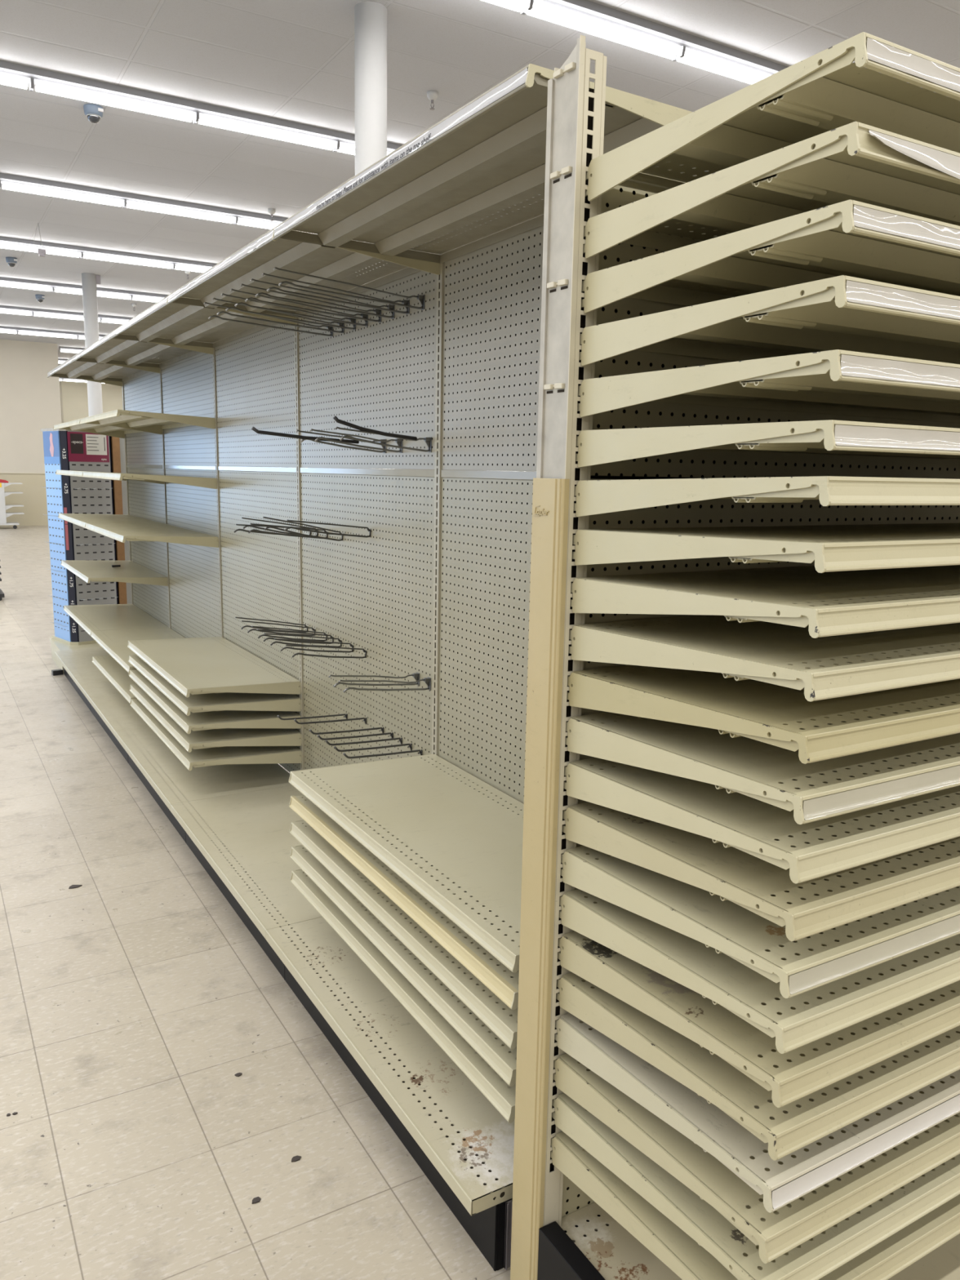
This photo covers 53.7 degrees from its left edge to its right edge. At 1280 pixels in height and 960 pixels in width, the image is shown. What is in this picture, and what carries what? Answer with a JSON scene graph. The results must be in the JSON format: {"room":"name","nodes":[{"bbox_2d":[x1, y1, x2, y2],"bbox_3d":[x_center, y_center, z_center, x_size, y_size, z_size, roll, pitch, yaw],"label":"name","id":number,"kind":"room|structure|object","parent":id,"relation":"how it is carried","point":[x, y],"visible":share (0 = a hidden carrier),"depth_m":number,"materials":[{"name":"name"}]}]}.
{"room":"empty retail store","nodes":[
{"label":"empty retail store","id":0,"kind":"room"},
{"bbox_2d":[0,339,62,525],"bbox_3d":[-16.164,-4.604,20.293,13.335,4.420,0.152,-5,12,-30],"label":"wall","id":1,"kind":"structure","parent":0,"point":[30,400],"depth_m":23.16,"materials":[{"name":"beige paint"}]},
{"bbox_2d":[59,381,123,422],"bbox_3d":[-10.227,-7.398,36.723,13.843,4.420,0.152,-5,12,-30],"label":"wall","id":2,"kind":"structure","parent":0,"point":[74,394],"depth_m":33.97,"materials":[{"name":"yellow paint"}]},
{"bbox_2d":[0,525,608,1279],"bbox_3d":[-4.101,-0.947,13.945,27.178,0.102,47.498,-5,12,-30],"label":"floor","id":3,"kind":"structure","parent":0,"point":[134,997],"depth_m":2.45,"materials":[{"name":"tile"}]},
{"bbox_2d":[0,482,24,528],"bbox_3d":[-11.309,-3.153,22.251,1.054,1.067,0.516,-5,12,-30],"label":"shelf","id":4,"kind":"object","parent":3,"relation":"on","point":[3,515],"visible":1,"depth_m":22.12,"materials":[{"name":"metal"}]},
{"bbox_2d":[49,637,115,673],"bbox_3d":[-2.796,0.076,7.544,1.067,0.168,0.660,-5,12,-30],"label":"base","id":5,"kind":"object","parent":3,"relation":"on","point":[56,645],"visible":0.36,"depth_m":7.22,"materials":[{"name":"beige metal"}]},
{"bbox_2d":[40,428,119,644],"bbox_3d":[-3.076,-0.798,7.321,0.451,1.620,0.459,-9,14,-43],"label":"display","id":6,"kind":"object","parent":5,"relation":"on","point":[64,449],"visible":0.86,"depth_m":7.18,"materials":[{"name":"blue metal"}]},
{"bbox_2d":[42,431,60,464],"bbox_3d":[-3.213,-1.441,7.106,0.001,0.239,0.307,-9,14,-43],"label":"poster","id":7,"kind":"object","parent":6,"relation":"attached to","point":[51,439],"depth_m":7.09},
{"bbox_2d":[51,635,106,644],"bbox_3d":[-3.094,-0.017,7.491,0.412,0.023,0.412,-9,14,-43],"label":"shelf","id":8,"kind":"object","parent":6,"relation":"on","point":[89,640],"depth_m":7.28,"materials":[{"name":"beige metal"}]},
{"bbox_2d":[81,272,102,416],"bbox_3d":[-6.062,-3.477,15.050,0.269,4.420,0.208,-5,12,-30],"label":"round column","id":9,"kind":"structure","parent":3,"relation":"on","point":[89,281],"depth_m":14.71,"materials":[{"name":"white paint"}]},
{"bbox_2d":[54,367,172,710],"bbox_3d":[-2.511,-0.721,6.431,0.646,2.137,1.255,-5,12,-30],"label":"gondola section","id":10,"kind":"object","parent":3,"relation":"on","point":[144,451],"visible":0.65,"depth_m":6.44,"materials":[{"name":"metal"}]},
{"bbox_2d":[53,418,143,438],"bbox_3d":[-2.497,-1.400,6.312,0.491,0.076,1.221,-5,12,-30],"label":"shelf","id":11,"kind":"object","parent":10,"relation":"attached to","point":[108,430],"visible":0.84,"depth_m":6.56,"materials":[{"name":"beige metal"}]},
{"bbox_2d":[46,356,159,386],"bbox_3d":[-2.499,-1.758,6.244,0.511,0.056,1.221,-4,11,-30],"label":"shelf","id":12,"kind":"object","parent":10,"relation":"attached to","point":[104,373],"visible":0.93,"depth_m":6.39,"materials":[{"name":"metal"}]},
{"bbox_2d":[57,513,164,528],"bbox_3d":[-2.509,-0.796,6.419,0.491,0.056,1.221,-3,11,-31],"label":"shelf","id":13,"kind":"object","parent":10,"relation":"attached to","point":[79,519],"visible":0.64,"depth_m":6.33,"materials":[{"name":"beige metal"}]},
{"bbox_2d":[61,560,168,586],"bbox_3d":[-2.516,-0.462,6.479,0.491,0.072,1.221,-5,12,-30],"label":"shelf","id":14,"kind":"object","parent":10,"relation":"attached to","point":[94,571],"visible":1,"depth_m":6.24,"materials":[{"name":"beige metal"}]},
{"bbox_2d":[63,604,168,635],"bbox_3d":[-2.522,-0.138,6.536,0.491,0.056,1.221,-3,11,-31],"label":"shelf","id":15,"kind":"object","parent":10,"relation":"attached to","point":[105,616],"visible":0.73,"depth_m":6.46,"materials":[{"name":"beige metal"}]},
{"bbox_2d":[112,436,131,604],"bbox_3d":[-2.919,-0.921,8.251,0.493,1.880,0.229,-5,12,-30],"label":"panel","id":16,"kind":"object","parent":10,"relation":"attached to","point":[118,444],"visible":0.02,"depth_m":8.05,"materials":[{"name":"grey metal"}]},
{"bbox_2d":[79,347,225,762],"bbox_3d":[-1.887,-0.525,5.392,0.646,2.137,1.238,-5,12,-30],"label":"gondola section","id":17,"kind":"object","parent":3,"relation":"on","point":[188,384],"visible":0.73,"depth_m":5.40,"materials":[{"name":"metal"}]},
{"bbox_2d":[91,655,143,703],"bbox_3d":[-1.905,0.214,5.532,0.491,0.056,1.221,-4,11,-30],"label":"shelf","id":18,"kind":"object","parent":17,"relation":"attached to","point":[116,678],"visible":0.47,"depth_m":5.45,"materials":[{"name":"beige metal"}]},
{"bbox_2d":[90,627,185,672],"bbox_3d":[-1.902,0.057,5.504,0.491,0.056,1.221,-3,11,-31],"label":"shelf","id":19,"kind":"object","parent":17,"relation":"attached to","point":[120,652],"visible":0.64,"depth_m":5.71,"materials":[{"name":"beige metal"}]},
{"bbox_2d":[71,333,209,373],"bbox_3d":[-1.879,-1.563,5.212,0.511,0.056,1.221,-4,11,-30],"label":"shelf","id":20,"kind":"object","parent":17,"relation":"attached to","point":[135,354],"visible":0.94,"depth_m":5.30,"materials":[{"name":"metal"}]},
{"bbox_2d":[79,409,215,434],"bbox_3d":[-1.877,-1.205,5.281,0.491,0.076,1.221,-5,12,-30],"label":"shelf","id":21,"kind":"object","parent":17,"relation":"attached to","point":[149,422],"visible":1,"depth_m":5.08,"materials":[{"name":"beige metal"}]},
{"bbox_2d":[81,471,217,488],"bbox_3d":[-1.883,-0.902,5.334,0.491,0.072,1.221,-5,12,-30],"label":"shelf","id":22,"kind":"object","parent":17,"relation":"attached to","point":[208,482],"visible":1,"depth_m":4.88,"materials":[{"name":"beige metal"}]},
{"bbox_2d":[84,522,218,547],"bbox_3d":[-1.889,-0.601,5.388,0.491,0.056,1.221,-3,11,-31],"label":"shelf","id":23,"kind":"object","parent":17,"relation":"attached to","point":[121,532],"visible":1,"depth_m":5.06,"materials":[{"name":"beige metal"}]},
{"bbox_2d":[115,316,304,843],"bbox_3d":[-1.267,-0.330,4.361,0.646,2.137,1.238,-5,12,-30],"label":"gondola section","id":24,"kind":"object","parent":3,"relation":"on","point":[257,373],"visible":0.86,"depth_m":4.31,"materials":[{"name":"metal"}]},
{"bbox_2d":[108,295,278,354],"bbox_3d":[-1.259,-1.369,4.181,0.511,0.056,1.221,-4,11,-30],"label":"shelf","id":25,"kind":"object","parent":24,"relation":"attached to","point":[181,326],"visible":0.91,"depth_m":4.24,"materials":[{"name":"metal"}]},
{"bbox_2d":[127,636,301,697],"bbox_3d":[-1.279,0.117,4.449,0.491,0.056,1.221,-3,11,-31],"label":"shelf","id":26,"kind":"object","parent":24,"relation":"attached to","point":[211,664],"visible":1,"depth_m":4.26,"materials":[{"name":"beige metal"}]},
{"bbox_2d":[128,654,301,715],"bbox_3d":[-1.281,0.192,4.462,0.491,0.056,1.221,-3,11,-31],"label":"shelf","id":27,"kind":"object","parent":24,"relation":"attached to","point":[208,702],"visible":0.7,"depth_m":4.02,"materials":[{"name":"beige metal"}]},
{"bbox_2d":[128,669,301,733],"bbox_3d":[-1.282,0.267,4.475,0.491,0.056,1.221,-3,11,-31],"label":"shelf","id":28,"kind":"object","parent":24,"relation":"attached to","point":[210,720],"visible":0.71,"depth_m":4.03,"materials":[{"name":"beige metal"}]},
{"bbox_2d":[129,684,302,752],"bbox_3d":[-1.284,0.343,4.489,0.491,0.056,1.221,-3,11,-31],"label":"shelf","id":29,"kind":"object","parent":24,"relation":"attached to","point":[224,737],"visible":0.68,"depth_m":4.05,"materials":[{"name":"beige metal"}]},
{"bbox_2d":[129,698,302,770],"bbox_3d":[-1.285,0.419,4.502,0.491,0.056,1.221,-3,11,-31],"label":"shelf","id":30,"kind":"object","parent":24,"relation":"attached to","point":[225,755],"visible":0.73,"depth_m":4.06,"materials":[{"name":"beige metal"}]},
{"bbox_2d":[170,262,462,980],"bbox_3d":[-0.647,-0.135,3.329,0.646,2.137,1.238,-5,12,-30],"label":"gondola section","id":31,"kind":"object","parent":3,"relation":"on","point":[379,593],"visible":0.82,"depth_m":3.32,"materials":[{"name":"metal"}]},
{"bbox_2d":[204,302,333,337],"bbox_3d":[-0.746,-1.139,3.372,0.468,0.076,0.021,-5,12,-30],"label":"hook","id":32,"kind":"object","parent":31,"relation":"attached to","point":[328,327],"visible":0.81,"depth_m":3.39,"materials":[{"name":"metal"}]},
{"bbox_2d":[212,297,344,333],"bbox_3d":[-0.692,-1.121,3.282,0.468,0.075,0.021,-5,12,-30],"label":"hook","id":33,"kind":"object","parent":31,"relation":"attached to","point":[342,324],"visible":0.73,"depth_m":3.30,"materials":[{"name":"metal"}]},
{"bbox_2d":[248,523,327,538],"bbox_3d":[-0.725,-0.412,3.592,0.314,0.064,0.013,-5,12,-30],"label":"hook","id":34,"kind":"object","parent":31,"relation":"attached to","point":[255,530],"visible":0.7,"depth_m":3.58,"materials":[{"name":"metal"}]},
{"bbox_2d":[221,293,355,330],"bbox_3d":[-0.638,-1.103,3.192,0.468,0.074,0.021,-5,12,-30],"label":"hook","id":35,"kind":"object","parent":31,"relation":"attached to","point":[352,320],"visible":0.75,"depth_m":3.20,"materials":[{"name":"metal"}]},
{"bbox_2d":[230,288,368,326],"bbox_3d":[-0.586,-1.087,3.105,0.468,0.073,0.021,-5,12,-30],"label":"hook","id":36,"kind":"object","parent":31,"relation":"attached to","point":[362,315],"visible":0.88,"depth_m":3.11,"materials":[{"name":"metal"}]},
{"bbox_2d":[166,227,437,324],"bbox_3d":[-0.639,-1.174,3.149,0.511,0.056,1.221,-4,11,-30],"label":"shelf","id":37,"kind":"object","parent":31,"relation":"attached to","point":[261,255],"visible":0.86,"depth_m":3.04,"materials":[{"name":"metal"}]},
{"bbox_2d":[262,516,343,541],"bbox_3d":[-0.643,-0.405,3.463,0.305,0.094,0.013,-5,12,-30],"label":"hook","id":38,"kind":"object","parent":31,"relation":"attached to","point":[267,527],"visible":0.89,"depth_m":3.46,"materials":[{"name":"metal"}]},
{"bbox_2d":[240,283,381,323],"bbox_3d":[-0.531,-1.069,3.014,0.468,0.072,0.021,-5,12,-30],"label":"hook","id":39,"kind":"object","parent":31,"relation":"attached to","point":[375,311],"visible":0.93,"depth_m":3.02,"materials":[{"name":"metal"}]},
{"bbox_2d":[274,638,353,653],"bbox_3d":[-0.602,0.020,3.457,0.303,0.075,0.013,-5,12,-30],"label":"hook","id":40,"kind":"object","parent":31,"relation":"attached to","point":[350,644],"visible":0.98,"depth_m":3.46,"materials":[{"name":"metal"}]},
{"bbox_2d":[251,426,386,453],"bbox_3d":[-0.513,-0.644,3.057,0.455,0.069,0.021,-5,12,-30],"label":"hook","id":41,"kind":"object","parent":31,"relation":"attached to","point":[260,432],"visible":0.71,"depth_m":3.06,"materials":[{"name":"metal"}]},
{"bbox_2d":[249,278,394,319],"bbox_3d":[-0.479,-1.052,2.929,0.468,0.071,0.021,-5,12,-30],"label":"hook","id":42,"kind":"object","parent":31,"relation":"attached to","point":[389,306],"visible":0.92,"depth_m":2.93,"materials":[{"name":"metal"}]},
{"bbox_2d":[285,644,367,658],"bbox_3d":[-0.541,0.041,3.355,0.303,0.073,0.013,-5,12,-30],"label":"hook","id":43,"kind":"object","parent":31,"relation":"attached to","point":[362,649],"visible":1,"depth_m":3.36,"materials":[{"name":"metal"}]},
{"bbox_2d":[284,520,371,537],"bbox_3d":[-0.518,-0.380,3.243,0.314,0.066,0.013,-5,12,-30],"label":"hook","id":44,"kind":"object","parent":31,"relation":"attached to","point":[289,527],"visible":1,"depth_m":3.24,"materials":[{"name":"metal"}]},
{"bbox_2d":[261,272,409,314],"bbox_3d":[-0.425,-1.034,2.837,0.468,0.070,0.021,-5,12,-30],"label":"hook","id":45,"kind":"object","parent":31,"relation":"attached to","point":[404,301],"visible":0.91,"depth_m":2.84,"materials":[{"name":"metal"}]},
{"bbox_2d":[273,266,425,310],"bbox_3d":[-0.372,-1.018,2.750,0.468,0.069,0.021,-5,12,-30],"label":"hook","id":46,"kind":"object","parent":31,"relation":"attached to","point":[420,298],"visible":1,"depth_m":2.75,"materials":[{"name":"metal"}]},
{"bbox_2d":[309,428,402,453],"bbox_3d":[-0.388,-0.627,2.989,0.312,0.065,0.021,-5,12,-30],"label":"hook","id":47,"kind":"object","parent":31,"relation":"attached to","point":[399,442],"visible":0.94,"depth_m":3.00,"materials":[{"name":"metal"}]},
{"bbox_2d":[328,671,419,687],"bbox_3d":[-0.334,0.127,3.005,0.310,0.062,0.021,-5,12,-30],"label":"hook","id":48,"kind":"object","parent":31,"relation":"attached to","point":[416,675],"visible":0.93,"depth_m":3.01,"materials":[{"name":"metal"}]},
{"bbox_2d":[333,415,431,452],"bbox_3d":[-0.287,-0.610,2.814,0.316,0.095,0.021,-5,12,-30],"label":"hook","id":49,"kind":"object","parent":31,"relation":"attached to","point":[428,440],"visible":1,"depth_m":2.81,"materials":[{"name":"metal"}]},
{"bbox_2d":[338,676,431,693],"bbox_3d":[-0.293,0.140,2.938,0.310,0.062,0.021,-5,12,-30],"label":"hook","id":50,"kind":"object","parent":31,"relation":"attached to","point":[427,680],"visible":1,"depth_m":2.95,"materials":[{"name":"metal"}]},
{"bbox_2d":[354,1,386,284],"bbox_3d":[-0.738,-1.845,6.430,0.208,4.420,0.208,-5,12,-30],"label":"round column","id":51,"kind":"structure","parent":3,"relation":"on","point":[370,17],"depth_m":6.04,"materials":[{"name":"white paint"}]},
{"bbox_2d":[265,170,708,1271],"bbox_3d":[-0.027,0.060,2.298,0.646,2.137,1.238,-5,12,-30],"label":"gondola section","id":52,"kind":"object","parent":3,"relation":"on","point":[493,292],"visible":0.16,"depth_m":2.55,"materials":[{"name":"metal"}]},
{"bbox_2d":[290,866,516,1123],"bbox_3d":[-0.045,0.802,2.438,0.491,0.056,1.221,-3,11,-31],"label":"shelf","id":53,"kind":"object","parent":52,"relation":"attached to","point":[495,1091],"visible":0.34,"depth_m":2.15,"materials":[{"name":"beige metal"}]},
{"bbox_2d":[289,844,517,1086],"bbox_3d":[-0.044,0.727,2.425,0.491,0.056,1.221,-3,11,-31],"label":"shelf","id":54,"kind":"object","parent":52,"relation":"attached to","point":[496,1055],"visible":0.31,"depth_m":2.14,"materials":[{"name":"beige metal"}]},
{"bbox_2d":[289,816,518,1049],"bbox_3d":[-0.042,0.651,2.411,0.491,0.056,1.221,-3,11,-31],"label":"shelf","id":55,"kind":"object","parent":52,"relation":"attached to","point":[492,1014],"visible":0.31,"depth_m":2.12,"materials":[{"name":"beige metal"}]},
{"bbox_2d":[288,791,519,1009],"bbox_3d":[-0.041,0.572,2.397,0.491,0.056,1.221,-3,11,-31],"label":"shelf","id":56,"kind":"object","parent":52,"relation":"attached to","point":[500,982],"visible":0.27,"depth_m":2.11,"materials":[{"name":"metal"}]},
{"bbox_2d":[288,754,524,973],"bbox_3d":[-0.039,0.498,2.384,0.491,0.056,1.221,-3,11,-31],"label":"shelf","id":57,"kind":"object","parent":52,"relation":"attached to","point":[472,839],"visible":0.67,"depth_m":2.36,"materials":[{"name":"beige metal"}]},
{"bbox_2d":[272,63,696,275],"bbox_3d":[-0.019,-0.979,2.118,0.512,0.063,1.221,-5,12,-30],"label":"shelf","id":58,"kind":"object","parent":52,"relation":"attached to","point":[486,157],"visible":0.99,"depth_m":2.05,"materials":[{"name":"metal"}]},
{"bbox_2d":[510,35,959,1279],"bbox_3d":[0.779,0.181,1.668,1.269,2.149,0.630,-5,12,-30],"label":"frame","id":59,"kind":"object","parent":3,"relation":"on","point":[547,1203],"visible":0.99,"depth_m":1.59,"materials":[{"name":"metal"}]},
{"bbox_2d":[550,1131,959,1279],"bbox_3d":[0.773,0.891,1.789,1.218,0.056,0.491,-5,10,-30],"label":"shelf","id":60,"kind":"object","parent":59,"relation":"attached to","point":[675,1248],"visible":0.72,"depth_m":1.47,"materials":[{"name":"beige metal"}]},
{"bbox_2d":[551,1093,959,1279],"bbox_3d":[0.777,0.816,1.777,1.218,0.056,0.491,-5,10,-30],"label":"shelf","id":61,"kind":"object","parent":59,"relation":"attached to","point":[817,1258],"visible":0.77,"depth_m":1.41,"materials":[{"name":"beige metal"}]},
{"bbox_2d":[552,1053,959,1263],"bbox_3d":[0.777,0.741,1.763,1.218,0.056,0.491,-5,10,-30],"label":"shelf","id":62,"kind":"object","parent":59,"relation":"attached to","point":[700,1171],"visible":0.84,"depth_m":1.39,"materials":[{"name":"beige metal"}]},
{"bbox_2d":[554,1013,959,1213],"bbox_3d":[0.779,0.666,1.750,1.218,0.056,0.491,-5,10,-30],"label":"shelf","id":63,"kind":"object","parent":59,"relation":"attached to","point":[718,1135],"visible":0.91,"depth_m":1.37,"materials":[{"name":"beige metal"}]},
{"bbox_2d":[555,972,959,1160],"bbox_3d":[0.781,0.591,1.737,1.218,0.056,0.491,-5,10,-30],"label":"shelf","id":64,"kind":"object","parent":59,"relation":"attached to","point":[709,1076],"visible":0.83,"depth_m":1.36,"materials":[{"name":"beige metal"}]},
{"bbox_2d":[557,931,959,1107],"bbox_3d":[0.782,0.516,1.723,1.218,0.056,0.491,-5,10,-30],"label":"shelf","id":65,"kind":"object","parent":59,"relation":"attached to","point":[716,1028],"visible":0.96,"depth_m":1.35,"materials":[{"name":"beige metal"}]},
{"bbox_2d":[559,886,959,1053],"bbox_3d":[0.782,0.441,1.710,1.218,0.056,0.491,-5,10,-30],"label":"shelf","id":66,"kind":"object","parent":59,"relation":"attached to","point":[682,959],"visible":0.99,"depth_m":1.34,"materials":[{"name":"beige metal"}]},
{"bbox_2d":[560,841,959,998],"bbox_3d":[0.784,0.366,1.696,1.218,0.056,0.491,-5,10,-30],"label":"shelf","id":67,"kind":"object","parent":59,"relation":"attached to","point":[726,926],"visible":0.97,"depth_m":1.32,"materials":[{"name":"beige metal"}]},
{"bbox_2d":[562,793,959,941],"bbox_3d":[0.787,0.291,1.684,1.218,0.056,0.491,-5,10,-30],"label":"shelf","id":68,"kind":"object","parent":59,"relation":"attached to","point":[731,873],"visible":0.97,"depth_m":1.31,"materials":[{"name":"beige metal"}]},
{"bbox_2d":[563,746,959,884],"bbox_3d":[0.787,0.216,1.670,1.218,0.056,0.491,-5,10,-30],"label":"shelf","id":69,"kind":"object","parent":59,"relation":"attached to","point":[738,820],"visible":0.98,"depth_m":1.30,"materials":[{"name":"beige metal"}]},
{"bbox_2d":[564,704,959,824],"bbox_3d":[0.788,0.141,1.656,1.218,0.056,0.491,-5,10,-30],"label":"shelf","id":70,"kind":"object","parent":59,"relation":"attached to","point":[750,767],"visible":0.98,"depth_m":1.30,"materials":[{"name":"beige metal"}]},
{"bbox_2d":[566,665,959,764],"bbox_3d":[0.789,0.066,1.643,1.218,0.056,0.491,-5,10,-30],"label":"shelf","id":71,"kind":"object","parent":59,"relation":"attached to","point":[766,713],"visible":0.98,"depth_m":1.30,"materials":[{"name":"beige metal"}]},
{"bbox_2d":[568,614,959,702],"bbox_3d":[0.792,-0.009,1.630,1.218,0.056,0.491,-5,10,-30],"label":"shelf","id":72,"kind":"object","parent":59,"relation":"attached to","point":[828,667],"visible":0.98,"depth_m":1.31,"materials":[{"name":"beige metal"}]},
{"bbox_2d":[569,564,959,638],"bbox_3d":[0.792,-0.084,1.616,1.218,0.056,0.491,-5,10,-30],"label":"shelf","id":73,"kind":"object","parent":59,"relation":"attached to","point":[832,603],"visible":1,"depth_m":1.32,"materials":[{"name":"beige metal"}]},
{"bbox_2d":[571,523,959,573],"bbox_3d":[0.795,-0.159,1.604,1.218,0.056,0.491,-5,10,-30],"label":"shelf","id":74,"kind":"object","parent":59,"relation":"attached to","point":[833,548],"visible":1,"depth_m":1.26,"materials":[{"name":"beige metal"}]},
{"bbox_2d":[573,475,959,516],"bbox_3d":[0.795,-0.234,1.590,1.218,0.056,0.491,-5,10,-30],"label":"shelf","id":75,"kind":"object","parent":59,"relation":"attached to","point":[593,497],"visible":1,"depth_m":1.19,"materials":[{"name":"beige metal"}]},
{"bbox_2d":[575,419,959,467],"bbox_3d":[0.797,-0.302,1.578,1.218,0.056,0.491,-5,12,-30],"label":"shelf","id":76,"kind":"object","parent":59,"relation":"attached to","point":[830,437],"visible":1,"depth_m":1.20,"materials":[{"name":"beige metal"}]},
{"bbox_2d":[577,349,959,422],"bbox_3d":[0.799,-0.377,1.565,1.218,0.056,0.492,-5,12,-30],"label":"shelf","id":77,"kind":"object","parent":59,"relation":"attached to","point":[837,381],"visible":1,"depth_m":1.29,"materials":[{"name":"beige metal"}]},
{"bbox_2d":[578,275,959,365],"bbox_3d":[0.799,-0.453,1.551,1.218,0.056,0.491,-5,12,-30],"label":"shelf","id":78,"kind":"object","parent":59,"relation":"attached to","point":[842,312],"visible":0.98,"depth_m":1.28,"materials":[{"name":"beige metal"}]},
{"bbox_2d":[581,199,959,313],"bbox_3d":[0.802,-0.530,1.538,1.218,0.056,0.491,-5,11,-30],"label":"shelf","id":79,"kind":"object","parent":59,"relation":"attached to","point":[850,237],"visible":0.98,"depth_m":1.24,"materials":[{"name":"beige metal"}]},
{"bbox_2d":[582,121,959,258],"bbox_3d":[0.803,-0.606,1.523,1.218,0.056,0.494,-5,11,-30],"label":"shelf","id":80,"kind":"object","parent":59,"relation":"attached to","point":[856,161],"visible":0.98,"depth_m":1.20,"materials":[{"name":"beige metal"}]},
{"bbox_2d":[585,31,959,201],"bbox_3d":[0.805,-0.689,1.509,1.218,0.056,0.491,-5,11,-30],"label":"shelf","id":81,"kind":"object","parent":59,"relation":"attached to","point":[822,92],"visible":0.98,"depth_m":1.18,"materials":[{"name":"beige metal"}]},
{"bbox_2d":[0,0,959,381],"bbox_3d":[-4.014,-5.397,13.156,27.178,0.102,47.498,-5,12,-30],"label":"ceiling","id":82,"kind":"structure","parent":0,"point":[290,60],"depth_m":7.14,"materials":[{"name":"tile"}]},
{"bbox_2d":[0,60,32,91],"bbox_3d":[-3.891,-4.153,6.801,1.226,0.127,0.168,-5,12,-30],"label":"strip light","id":83,"kind":"object","parent":82,"relation":"attached to","point":[11,74],"visible":1,"depth_m":7.01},
{"bbox_2d":[0,305,32,315],"bbox_3d":[-9.042,-6.190,17.730,1.226,0.127,0.168,-5,12,-30],"label":"strip light","id":84,"kind":"object","parent":82,"relation":"attached to","point":[27,311],"visible":1,"depth_m":17.85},
{"bbox_2d":[0,276,53,291],"bbox_3d":[-7.492,-5.703,15.151,1.226,0.127,0.168,-5,12,-30],"label":"strip light","id":85,"kind":"object","parent":82,"relation":"attached to","point":[11,282],"visible":1,"depth_m":15.22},
{"bbox_2d":[0,235,82,257],"bbox_3d":[-5.942,-5.216,12.572,1.226,0.127,0.168,-5,12,-30],"label":"strip light","id":86,"kind":"object","parent":82,"relation":"attached to","point":[28,244],"visible":1,"depth_m":12.57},
{"bbox_2d":[17,327,77,338],"bbox_3d":[-9.542,-6.766,20.923,1.226,0.127,0.168,-5,12,-30],"label":"strip light","id":87,"kind":"object","parent":82,"relation":"attached to","point":[24,331],"visible":1,"depth_m":20.87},
{"bbox_2d":[0,173,125,207],"bbox_3d":[-4.392,-4.729,9.993,1.226,0.127,0.168,-5,12,-30],"label":"strip light","id":88,"kind":"object","parent":82,"relation":"attached to","point":[10,182],"visible":1,"depth_m":9.94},
{"bbox_2d":[32,308,101,322],"bbox_3d":[-7.992,-6.279,18.344,1.226,0.127,0.168,-5,12,-30],"label":"strip light","id":89,"kind":"object","parent":82,"relation":"attached to","point":[45,313],"visible":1,"depth_m":18.23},
{"bbox_2d":[52,282,82,294],"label":"strip light","id":90,"kind":"object","parent":82,"relation":"attached to","point":[73,288],"depth_m":15.52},
{"bbox_2d":[83,103,103,123],"bbox_3d":[-3.178,-4.317,7.798,0.152,0.124,0.152,-5,12,-30],"label":"dome camera","id":91,"kind":"object","parent":82,"relation":"attached to","point":[94,113],"visible":1,"depth_m":7.75,"materials":[{"name":"white paint"}]},
{"bbox_2d":[96,287,132,299],"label":"strip light","id":92,"kind":"object","parent":82,"relation":"attached to","point":[103,291],"depth_m":15.89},
{"bbox_2d":[31,66,198,123],"bbox_3d":[-2.842,-4.241,7.415,1.226,0.127,0.168,-5,12,-30],"label":"strip light","id":93,"kind":"object","parent":82,"relation":"attached to","point":[47,82],"visible":0.97,"depth_m":7.36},
{"bbox_2d":[81,246,174,269],"bbox_3d":[-4.892,-5.304,13.187,1.226,0.127,0.168,-5,12,-30],"label":"strip light","id":94,"kind":"object","parent":82,"relation":"attached to","point":[108,255],"visible":0.99,"depth_m":13.14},
{"bbox_2d":[130,291,168,302],"bbox_3d":[-5.393,-5.880,16.380,1.226,0.127,0.168,-5,12,-30],"label":"strip light","id":95,"kind":"object","parent":82,"relation":"attached to","point":[150,296],"visible":0.46,"depth_m":16.16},
{"bbox_2d":[123,192,237,224],"bbox_3d":[-3.342,-4.817,10.608,1.226,0.127,0.168,-5,12,-30],"label":"strip light","id":96,"kind":"object","parent":82,"relation":"attached to","point":[138,202],"visible":0.99,"depth_m":10.56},
{"bbox_2d":[173,258,217,272],"bbox_3d":[-3.843,-5.392,13.801,1.226,0.127,0.168,-5,12,-30],"label":"strip light","id":97,"kind":"object","parent":82,"relation":"attached to","point":[188,265],"visible":0.4,"depth_m":13.58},
{"bbox_2d":[234,210,288,229],"bbox_3d":[-2.293,-4.905,11.222,1.226,0.127,0.168,-5,12,-30],"label":"strip light","id":98,"kind":"object","parent":82,"relation":"attached to","point":[249,219],"visible":0.45,"depth_m":11.00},
{"bbox_2d":[194,102,339,151],"bbox_3d":[-1.792,-4.330,8.029,1.226,0.127,0.168,-5,12,-30],"label":"strip light","id":99,"kind":"object","parent":82,"relation":"attached to","point":[211,115],"visible":0.95,"depth_m":7.98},
{"bbox_2d":[334,132,355,155],"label":"strip light","id":100,"kind":"object","parent":82,"relation":"attached to","point":[346,142],"depth_m":8.33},
{"bbox_2d":[481,0,532,13],"bbox_3d":[-0.242,-3.842,5.450,1.226,0.127,0.168,-5,12,-30],"label":"strip light","id":101,"kind":"object","parent":82,"relation":"attached to","point":[515,5],"visible":1,"depth_m":5.71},
{"bbox_2d":[522,0,687,60],"bbox_3d":[0.807,-3.930,6.064,1.226,0.127,0.168,-5,12,-30],"label":"strip light","id":102,"kind":"object","parent":82,"relation":"attached to","point":[587,16],"visible":0.97,"depth_m":6.03,"materials":[{"name":"plastic"}]},
{"bbox_2d":[672,33,787,84],"bbox_3d":[1.857,-4.019,6.678,1.226,0.127,0.168,-5,12,-30],"label":"strip light","id":103,"kind":"object","parent":82,"relation":"attached to","point":[699,52],"visible":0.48,"depth_m":6.54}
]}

